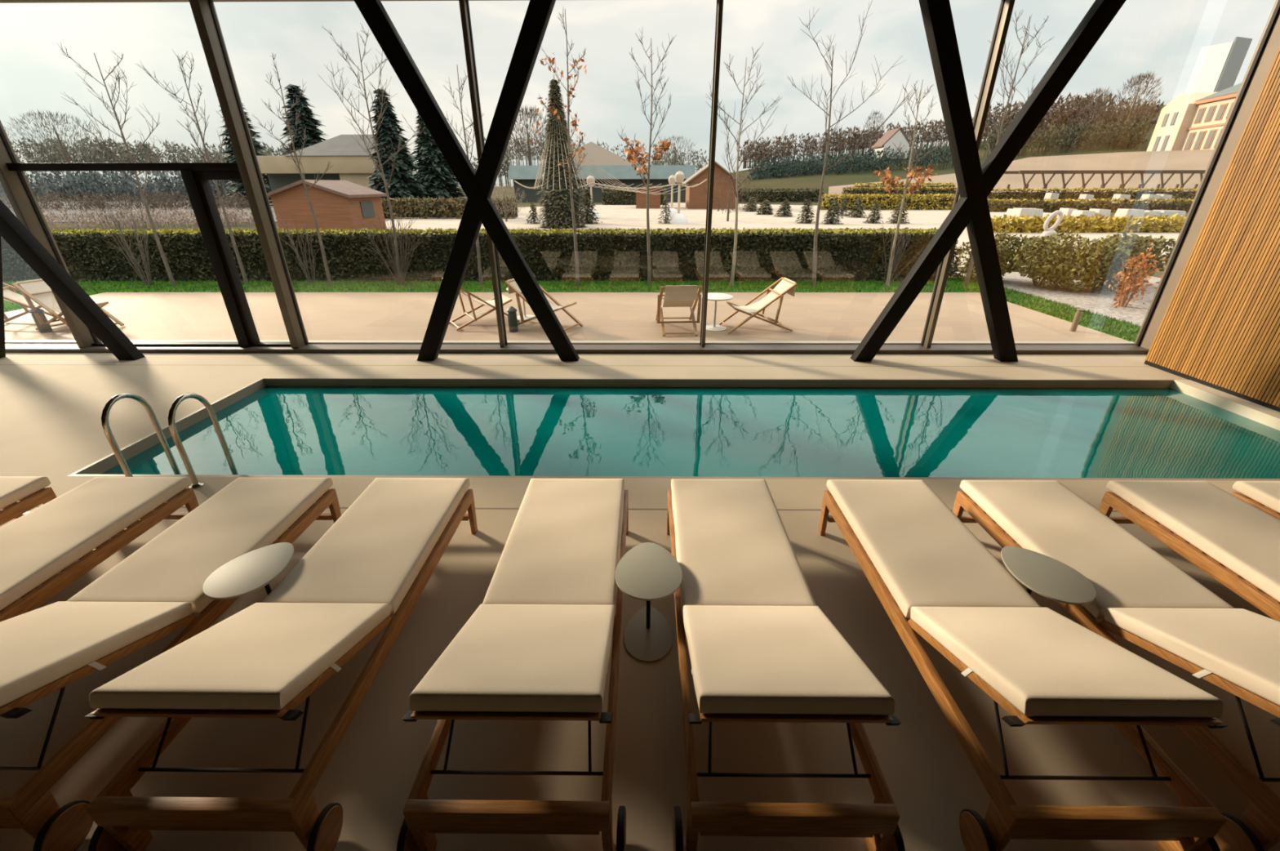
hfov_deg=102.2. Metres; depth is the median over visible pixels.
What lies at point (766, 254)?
clipped hedge
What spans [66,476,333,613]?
seat cushion
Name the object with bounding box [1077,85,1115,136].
bare tree
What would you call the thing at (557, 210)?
tree
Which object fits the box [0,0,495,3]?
trim
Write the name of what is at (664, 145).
bare tree
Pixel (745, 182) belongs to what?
bare tree
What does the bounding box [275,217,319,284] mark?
bare shrub
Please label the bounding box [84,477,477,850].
sun lounger
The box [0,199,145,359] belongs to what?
brace
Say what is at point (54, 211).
road
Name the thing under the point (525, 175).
pavilion
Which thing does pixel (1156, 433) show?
pool water
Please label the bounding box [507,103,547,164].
bare tree
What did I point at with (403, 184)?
conifer
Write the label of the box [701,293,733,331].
round table
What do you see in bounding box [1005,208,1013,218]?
furniture
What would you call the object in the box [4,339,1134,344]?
trim
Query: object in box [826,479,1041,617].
seat cushion
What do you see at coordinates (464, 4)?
window mullion
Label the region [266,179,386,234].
wooden hut
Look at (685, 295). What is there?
deck chair
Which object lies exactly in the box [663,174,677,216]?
lamp post
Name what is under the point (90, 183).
woodland
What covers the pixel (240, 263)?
bare tree
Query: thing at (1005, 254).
leafy shrub
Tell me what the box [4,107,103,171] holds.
bare tree
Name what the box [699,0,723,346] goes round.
window mullion
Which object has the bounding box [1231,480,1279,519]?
sun lounger
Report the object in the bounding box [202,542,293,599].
side table
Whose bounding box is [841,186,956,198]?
hedge
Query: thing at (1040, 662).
cushion
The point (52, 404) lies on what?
floor
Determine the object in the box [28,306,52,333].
lantern
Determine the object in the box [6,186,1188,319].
ground
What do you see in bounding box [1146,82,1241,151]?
building
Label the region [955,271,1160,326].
gravel bed
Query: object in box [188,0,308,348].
window mullion
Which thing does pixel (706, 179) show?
garland
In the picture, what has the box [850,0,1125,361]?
brace
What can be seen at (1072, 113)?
woodland
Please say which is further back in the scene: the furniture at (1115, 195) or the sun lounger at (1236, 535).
the furniture at (1115, 195)
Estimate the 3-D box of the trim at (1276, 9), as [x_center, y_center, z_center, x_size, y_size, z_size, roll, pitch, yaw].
[6.931,-3.244,6.225,0.036,4.700,0.080,0,25,1]
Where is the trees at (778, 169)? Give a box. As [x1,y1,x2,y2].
[746,142,953,181]
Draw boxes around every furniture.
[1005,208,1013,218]
[1010,207,1043,221]
[1044,192,1059,202]
[1055,207,1077,217]
[1071,209,1095,221]
[1078,193,1093,202]
[1088,208,1111,217]
[1111,193,1130,203]
[1114,208,1144,221]
[1140,193,1160,203]
[1143,209,1160,217]
[1152,209,1186,217]
[1156,193,1172,202]
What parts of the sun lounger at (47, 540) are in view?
foot leg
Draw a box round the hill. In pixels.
[731,104,1166,198]
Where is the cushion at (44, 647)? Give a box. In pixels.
[0,601,191,706]
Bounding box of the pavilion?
[507,164,695,201]
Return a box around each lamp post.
[586,175,600,218]
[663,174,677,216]
[668,170,688,223]
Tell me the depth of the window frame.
6.22 m
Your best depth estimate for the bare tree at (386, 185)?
10.94 m
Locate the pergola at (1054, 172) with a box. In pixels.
[1004,169,1205,191]
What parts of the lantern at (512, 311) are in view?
lid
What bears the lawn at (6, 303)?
on the ground at (523, 204)
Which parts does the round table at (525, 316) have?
stem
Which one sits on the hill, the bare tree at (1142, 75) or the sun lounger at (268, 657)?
the bare tree at (1142, 75)
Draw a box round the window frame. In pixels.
[1139,11,1279,349]
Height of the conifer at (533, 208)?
1.330 m
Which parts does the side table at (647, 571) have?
stem, plate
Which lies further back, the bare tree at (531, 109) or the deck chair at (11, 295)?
the bare tree at (531, 109)
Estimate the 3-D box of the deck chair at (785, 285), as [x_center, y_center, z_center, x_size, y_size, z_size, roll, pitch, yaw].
[1.888,-1.942,8.323,1.063,0.768,0.685,-3,25,-6]
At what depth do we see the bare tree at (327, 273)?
11.15 m
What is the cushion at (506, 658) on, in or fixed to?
on the sun lounger at (537, 646)
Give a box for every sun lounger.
[0,475,57,525]
[0,476,199,622]
[0,476,341,850]
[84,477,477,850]
[396,478,628,850]
[666,478,905,850]
[818,479,1227,850]
[952,480,1279,850]
[1098,480,1279,621]
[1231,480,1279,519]
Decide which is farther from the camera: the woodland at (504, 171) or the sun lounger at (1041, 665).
the woodland at (504, 171)
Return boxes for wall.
[1145,45,1279,407]
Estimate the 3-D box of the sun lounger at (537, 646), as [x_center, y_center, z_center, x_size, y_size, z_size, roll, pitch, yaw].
[-0.414,0.803,2.476,0.746,0.653,1.974,0,25,1]
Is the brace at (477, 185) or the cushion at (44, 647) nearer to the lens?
the cushion at (44, 647)
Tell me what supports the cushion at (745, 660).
on the sun lounger at (761, 647)
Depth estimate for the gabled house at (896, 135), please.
163.27 m
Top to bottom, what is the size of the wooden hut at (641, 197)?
2.291 m
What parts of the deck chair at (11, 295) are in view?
seat frame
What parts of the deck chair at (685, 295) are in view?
frame, seat frame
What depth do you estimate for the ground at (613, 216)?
33.55 m
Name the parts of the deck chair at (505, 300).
seat frame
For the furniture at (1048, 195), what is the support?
on the ground at (523, 204)
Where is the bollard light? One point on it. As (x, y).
(1079, 311)
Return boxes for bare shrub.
[93,193,155,285]
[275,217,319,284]
[360,207,420,285]
[880,223,924,283]
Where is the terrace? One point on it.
(171, 316)
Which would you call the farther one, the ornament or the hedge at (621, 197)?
the hedge at (621, 197)
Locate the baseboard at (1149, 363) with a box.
[1144,360,1279,412]
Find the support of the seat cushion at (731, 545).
on the sun lounger at (761, 647)
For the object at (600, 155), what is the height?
8.494 m
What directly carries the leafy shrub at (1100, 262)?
on the gravel bed
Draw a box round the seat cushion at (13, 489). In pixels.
[0,475,50,509]
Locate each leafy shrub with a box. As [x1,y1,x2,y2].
[948,230,1029,280]
[1010,229,1085,289]
[1051,235,1142,293]
[1094,232,1176,288]
[1108,241,1167,307]
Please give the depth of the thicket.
50.72 m
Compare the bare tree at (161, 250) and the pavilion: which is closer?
the bare tree at (161, 250)
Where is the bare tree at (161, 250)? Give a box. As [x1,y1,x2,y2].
[56,42,176,284]
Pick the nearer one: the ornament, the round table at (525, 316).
the round table at (525, 316)
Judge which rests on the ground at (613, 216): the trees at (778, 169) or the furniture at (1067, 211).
the furniture at (1067, 211)
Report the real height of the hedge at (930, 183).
2.609 m
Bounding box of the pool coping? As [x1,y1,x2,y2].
[1170,379,1279,430]
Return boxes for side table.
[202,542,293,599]
[614,542,682,662]
[1000,546,1096,604]
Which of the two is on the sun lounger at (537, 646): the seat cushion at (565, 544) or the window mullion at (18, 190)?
the seat cushion at (565, 544)
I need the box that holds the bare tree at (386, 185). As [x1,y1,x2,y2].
[320,24,424,284]
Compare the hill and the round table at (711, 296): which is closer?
the round table at (711, 296)
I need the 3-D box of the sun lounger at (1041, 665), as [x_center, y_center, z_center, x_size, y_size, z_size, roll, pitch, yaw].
[1.508,0.809,2.457,0.746,0.653,1.974,0,25,1]
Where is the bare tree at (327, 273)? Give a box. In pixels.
[251,53,333,285]
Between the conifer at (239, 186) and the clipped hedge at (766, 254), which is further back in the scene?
the conifer at (239, 186)
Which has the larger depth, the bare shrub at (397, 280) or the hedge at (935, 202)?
the hedge at (935, 202)
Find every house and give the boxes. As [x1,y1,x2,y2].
[256,134,417,191]
[871,127,911,159]
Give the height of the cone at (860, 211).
1.408 m
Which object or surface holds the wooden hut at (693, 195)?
on the ground at (613, 216)
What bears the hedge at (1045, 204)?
on the ground at (523, 204)
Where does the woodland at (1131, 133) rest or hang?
on the hill
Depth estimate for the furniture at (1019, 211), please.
32.71 m
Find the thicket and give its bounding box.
[0,190,249,210]
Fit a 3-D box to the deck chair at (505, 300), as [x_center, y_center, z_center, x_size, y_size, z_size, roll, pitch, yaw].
[-2.671,-2.100,8.679,1.063,0.768,0.685,-15,29,-29]
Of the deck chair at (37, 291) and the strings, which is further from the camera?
the strings
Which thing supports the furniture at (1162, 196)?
on the ground at (523, 204)
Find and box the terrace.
[4,292,1128,341]
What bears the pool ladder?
attached to the floor
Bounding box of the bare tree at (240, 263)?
[137,50,248,284]
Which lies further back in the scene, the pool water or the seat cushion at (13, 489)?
the pool water
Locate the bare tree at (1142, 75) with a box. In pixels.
[1111,71,1163,124]
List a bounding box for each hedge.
[0,226,958,281]
[380,195,518,218]
[601,187,666,204]
[737,187,824,202]
[820,192,955,209]
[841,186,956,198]
[853,181,956,190]
[986,186,1198,204]
[987,196,1193,212]
[991,213,1186,232]
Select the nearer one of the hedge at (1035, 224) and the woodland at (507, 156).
the hedge at (1035, 224)
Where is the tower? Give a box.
[1184,36,1252,93]
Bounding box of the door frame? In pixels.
[5,162,239,171]
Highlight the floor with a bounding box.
[0,352,1279,850]
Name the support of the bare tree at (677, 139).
on the ground at (523, 204)
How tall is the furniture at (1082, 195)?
1.321 m
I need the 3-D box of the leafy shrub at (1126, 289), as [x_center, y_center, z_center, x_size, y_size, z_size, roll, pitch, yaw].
[9.337,-2.825,9.749,0.895,1.214,0.878,0,25,1]
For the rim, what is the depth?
6.13 m
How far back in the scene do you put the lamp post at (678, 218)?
31.16 m
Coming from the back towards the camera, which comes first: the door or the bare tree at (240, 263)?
the bare tree at (240, 263)
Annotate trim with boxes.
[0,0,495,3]
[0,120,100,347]
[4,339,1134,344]
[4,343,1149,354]
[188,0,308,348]
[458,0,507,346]
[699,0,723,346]
[920,0,1014,347]
[1134,0,1279,346]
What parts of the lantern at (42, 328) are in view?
lid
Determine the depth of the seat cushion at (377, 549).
2.71 m
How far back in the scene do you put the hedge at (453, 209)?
36.23 m
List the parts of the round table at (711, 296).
stem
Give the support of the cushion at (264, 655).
on the sun lounger at (268, 657)
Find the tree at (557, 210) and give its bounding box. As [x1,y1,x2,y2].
[533,74,586,228]
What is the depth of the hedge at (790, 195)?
67.60 m
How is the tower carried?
on the hill
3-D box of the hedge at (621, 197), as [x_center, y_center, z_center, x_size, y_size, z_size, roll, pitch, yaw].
[-0.701,-26.913,60.879,7.668,2.127,1.537,0,25,1]
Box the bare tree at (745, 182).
[699,171,760,221]
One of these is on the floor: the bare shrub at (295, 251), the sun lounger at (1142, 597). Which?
the sun lounger at (1142, 597)
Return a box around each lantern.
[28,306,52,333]
[506,306,518,332]
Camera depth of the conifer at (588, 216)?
31.22 m
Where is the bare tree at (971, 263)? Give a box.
[964,10,1053,285]
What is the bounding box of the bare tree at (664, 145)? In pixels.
[616,29,676,285]
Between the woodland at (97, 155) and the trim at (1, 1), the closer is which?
the trim at (1, 1)
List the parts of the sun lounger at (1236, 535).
foot leg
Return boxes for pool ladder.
[101,392,237,488]
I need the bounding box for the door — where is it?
[91,169,290,346]
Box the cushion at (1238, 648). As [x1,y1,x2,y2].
[1104,607,1279,706]
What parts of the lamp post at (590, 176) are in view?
globe, post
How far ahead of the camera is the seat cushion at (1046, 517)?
2.72 m
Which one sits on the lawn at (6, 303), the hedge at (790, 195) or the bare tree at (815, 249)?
the bare tree at (815, 249)
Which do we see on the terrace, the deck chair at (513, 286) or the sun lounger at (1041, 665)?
the deck chair at (513, 286)
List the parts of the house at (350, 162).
doorway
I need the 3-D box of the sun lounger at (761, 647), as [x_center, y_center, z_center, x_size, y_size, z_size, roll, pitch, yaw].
[0.496,0.806,2.467,0.746,0.653,1.974,0,25,1]
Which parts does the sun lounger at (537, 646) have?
head leg, rail, head leg, rail, foot leg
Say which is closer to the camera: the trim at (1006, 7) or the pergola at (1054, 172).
the trim at (1006, 7)
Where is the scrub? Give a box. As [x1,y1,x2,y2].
[10,204,276,229]
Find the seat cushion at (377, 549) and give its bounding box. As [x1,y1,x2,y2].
[261,477,470,614]
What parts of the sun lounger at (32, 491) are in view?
foot leg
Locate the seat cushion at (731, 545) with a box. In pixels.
[671,478,816,616]
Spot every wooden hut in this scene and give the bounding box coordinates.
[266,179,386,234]
[633,183,663,208]
[681,160,741,208]
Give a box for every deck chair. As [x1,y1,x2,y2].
[2,282,54,322]
[11,278,124,329]
[442,276,519,330]
[504,278,582,330]
[655,284,702,336]
[719,276,797,333]
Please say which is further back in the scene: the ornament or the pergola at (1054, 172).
the pergola at (1054, 172)
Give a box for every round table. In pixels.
[506,287,535,319]
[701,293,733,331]
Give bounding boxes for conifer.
[217,102,272,205]
[276,84,329,154]
[366,88,431,203]
[409,111,466,203]
[524,201,541,223]
[578,187,603,224]
[657,192,671,223]
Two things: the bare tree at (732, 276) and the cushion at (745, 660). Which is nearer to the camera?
the cushion at (745, 660)
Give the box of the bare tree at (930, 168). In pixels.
[873,79,946,286]
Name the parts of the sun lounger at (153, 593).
head leg, backrest rail, foot leg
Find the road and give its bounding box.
[5,200,395,222]
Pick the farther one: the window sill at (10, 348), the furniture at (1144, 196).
the furniture at (1144, 196)
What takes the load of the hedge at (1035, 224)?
on the ground at (613, 216)
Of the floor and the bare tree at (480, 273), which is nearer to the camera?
the floor
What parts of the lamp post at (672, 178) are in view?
post, globe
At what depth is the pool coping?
5.53 m
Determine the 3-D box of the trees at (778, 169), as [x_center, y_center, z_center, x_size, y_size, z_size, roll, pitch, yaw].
[57.317,-68.540,134.920,60.907,11.676,17.840,0,25,1]
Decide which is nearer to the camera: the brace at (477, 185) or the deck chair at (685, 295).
the brace at (477, 185)
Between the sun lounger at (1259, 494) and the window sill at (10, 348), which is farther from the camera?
the window sill at (10, 348)
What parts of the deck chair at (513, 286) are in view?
seat frame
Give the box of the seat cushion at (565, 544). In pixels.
[482,478,625,615]
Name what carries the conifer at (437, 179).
on the lawn strip
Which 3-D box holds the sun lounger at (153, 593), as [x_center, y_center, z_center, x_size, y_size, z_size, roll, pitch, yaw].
[-2.326,0.798,2.494,0.746,0.653,1.974,0,25,1]
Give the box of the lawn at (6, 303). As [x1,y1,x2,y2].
[2,277,1141,342]
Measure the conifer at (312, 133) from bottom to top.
12.231 m
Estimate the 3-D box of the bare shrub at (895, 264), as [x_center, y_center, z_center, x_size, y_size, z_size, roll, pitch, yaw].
[5.894,-3.979,12.002,1.134,1.386,0.851,-14,28,-27]
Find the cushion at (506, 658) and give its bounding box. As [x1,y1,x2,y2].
[408,604,614,712]
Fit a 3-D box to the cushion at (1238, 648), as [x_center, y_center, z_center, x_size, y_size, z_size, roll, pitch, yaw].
[2.361,0.854,1.941,0.610,0.074,0.700,0,3,1]
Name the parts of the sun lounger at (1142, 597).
foot leg, backrest rail, head leg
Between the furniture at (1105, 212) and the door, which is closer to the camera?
the door
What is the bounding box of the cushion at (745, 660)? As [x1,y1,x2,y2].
[682,604,894,715]
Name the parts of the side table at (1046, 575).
stem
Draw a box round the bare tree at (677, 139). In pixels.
[653,135,697,164]
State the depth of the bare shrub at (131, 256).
11.96 m
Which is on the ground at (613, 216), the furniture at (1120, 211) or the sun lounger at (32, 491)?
the furniture at (1120, 211)
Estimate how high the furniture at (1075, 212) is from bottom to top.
0.668 m
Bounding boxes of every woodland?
[0,170,245,200]
[9,135,288,174]
[274,152,515,187]
[484,134,708,172]
[738,116,973,168]
[972,91,1164,146]
[982,115,1154,156]
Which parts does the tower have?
panel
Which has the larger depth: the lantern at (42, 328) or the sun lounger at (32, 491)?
the lantern at (42, 328)
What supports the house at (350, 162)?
on the ground at (523, 204)
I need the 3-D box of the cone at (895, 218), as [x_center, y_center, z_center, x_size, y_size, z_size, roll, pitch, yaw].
[15.819,-12.897,31.309,1.507,1.317,1.507,0,25,1]
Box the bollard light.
[1069,308,1083,331]
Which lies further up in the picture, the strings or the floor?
the strings
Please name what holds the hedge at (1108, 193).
on the ground at (523, 204)
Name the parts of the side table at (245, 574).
stem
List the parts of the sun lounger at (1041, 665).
foot leg, rail, backrest rail, head leg, rail, head leg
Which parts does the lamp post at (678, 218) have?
post, globe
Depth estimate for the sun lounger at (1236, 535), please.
2.87 m
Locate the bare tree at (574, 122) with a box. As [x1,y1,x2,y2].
[523,8,586,286]
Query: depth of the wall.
5.57 m
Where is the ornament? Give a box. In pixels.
[1040,209,1062,238]
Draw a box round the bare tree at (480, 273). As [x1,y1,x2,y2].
[444,66,484,284]
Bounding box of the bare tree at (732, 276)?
[705,41,786,285]
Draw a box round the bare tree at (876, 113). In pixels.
[862,111,884,152]
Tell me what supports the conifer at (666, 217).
on the ground at (613, 216)
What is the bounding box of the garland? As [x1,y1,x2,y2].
[514,178,706,188]
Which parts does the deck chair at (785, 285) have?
seat frame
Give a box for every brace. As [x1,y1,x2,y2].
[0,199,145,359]
[354,0,579,360]
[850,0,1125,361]
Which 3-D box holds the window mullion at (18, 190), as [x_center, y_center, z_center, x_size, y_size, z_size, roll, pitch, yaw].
[-7.752,-3.251,6.292,0.114,4.700,0.240,0,25,1]
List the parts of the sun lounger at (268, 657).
head leg, rail, head leg, backrest rail, rail, foot leg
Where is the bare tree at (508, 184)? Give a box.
[491,180,527,221]
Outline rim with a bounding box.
[67,377,1279,479]
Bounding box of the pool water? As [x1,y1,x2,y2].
[100,386,1279,478]
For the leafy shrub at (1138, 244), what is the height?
1.231 m
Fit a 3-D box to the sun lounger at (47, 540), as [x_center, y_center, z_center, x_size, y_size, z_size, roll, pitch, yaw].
[-3.264,0.796,2.503,0.746,0.653,1.974,0,25,1]
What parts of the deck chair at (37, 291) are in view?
seat frame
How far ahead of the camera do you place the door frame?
6.28 m
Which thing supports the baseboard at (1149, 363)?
attached to the wall
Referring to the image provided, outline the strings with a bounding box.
[569,139,697,194]
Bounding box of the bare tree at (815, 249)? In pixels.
[786,0,915,286]
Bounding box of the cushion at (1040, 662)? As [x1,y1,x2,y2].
[910,606,1222,717]
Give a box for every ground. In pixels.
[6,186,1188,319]
[385,202,1179,266]
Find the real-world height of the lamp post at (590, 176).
2.742 m
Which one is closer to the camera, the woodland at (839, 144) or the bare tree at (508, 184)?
the bare tree at (508, 184)
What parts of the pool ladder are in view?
grab rail, grab rail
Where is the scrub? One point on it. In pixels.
(169, 219)
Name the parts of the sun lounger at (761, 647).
foot leg, rail, head leg, backrest rail, rail, head leg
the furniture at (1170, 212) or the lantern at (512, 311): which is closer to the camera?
the lantern at (512, 311)
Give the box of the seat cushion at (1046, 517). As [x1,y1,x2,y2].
[960,480,1234,618]
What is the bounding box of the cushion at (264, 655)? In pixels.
[88,602,390,710]
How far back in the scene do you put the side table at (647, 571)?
2.54 m
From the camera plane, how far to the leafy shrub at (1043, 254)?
11.55 m
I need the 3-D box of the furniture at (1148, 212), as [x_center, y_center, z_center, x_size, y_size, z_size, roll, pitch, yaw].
[32.543,-13.437,33.106,0.835,0.664,0.990,0,25,1]
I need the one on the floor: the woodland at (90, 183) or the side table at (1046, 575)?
the side table at (1046, 575)
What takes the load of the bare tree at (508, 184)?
on the ground at (613, 216)
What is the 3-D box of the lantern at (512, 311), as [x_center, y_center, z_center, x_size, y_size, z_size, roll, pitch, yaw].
[-2.046,-1.711,8.294,0.170,0.400,0.170,0,25,1]
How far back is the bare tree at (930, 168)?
11.28 m
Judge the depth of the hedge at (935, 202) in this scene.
47.69 m
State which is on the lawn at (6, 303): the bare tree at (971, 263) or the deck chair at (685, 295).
the bare tree at (971, 263)
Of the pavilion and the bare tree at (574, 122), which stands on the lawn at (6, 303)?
the bare tree at (574, 122)

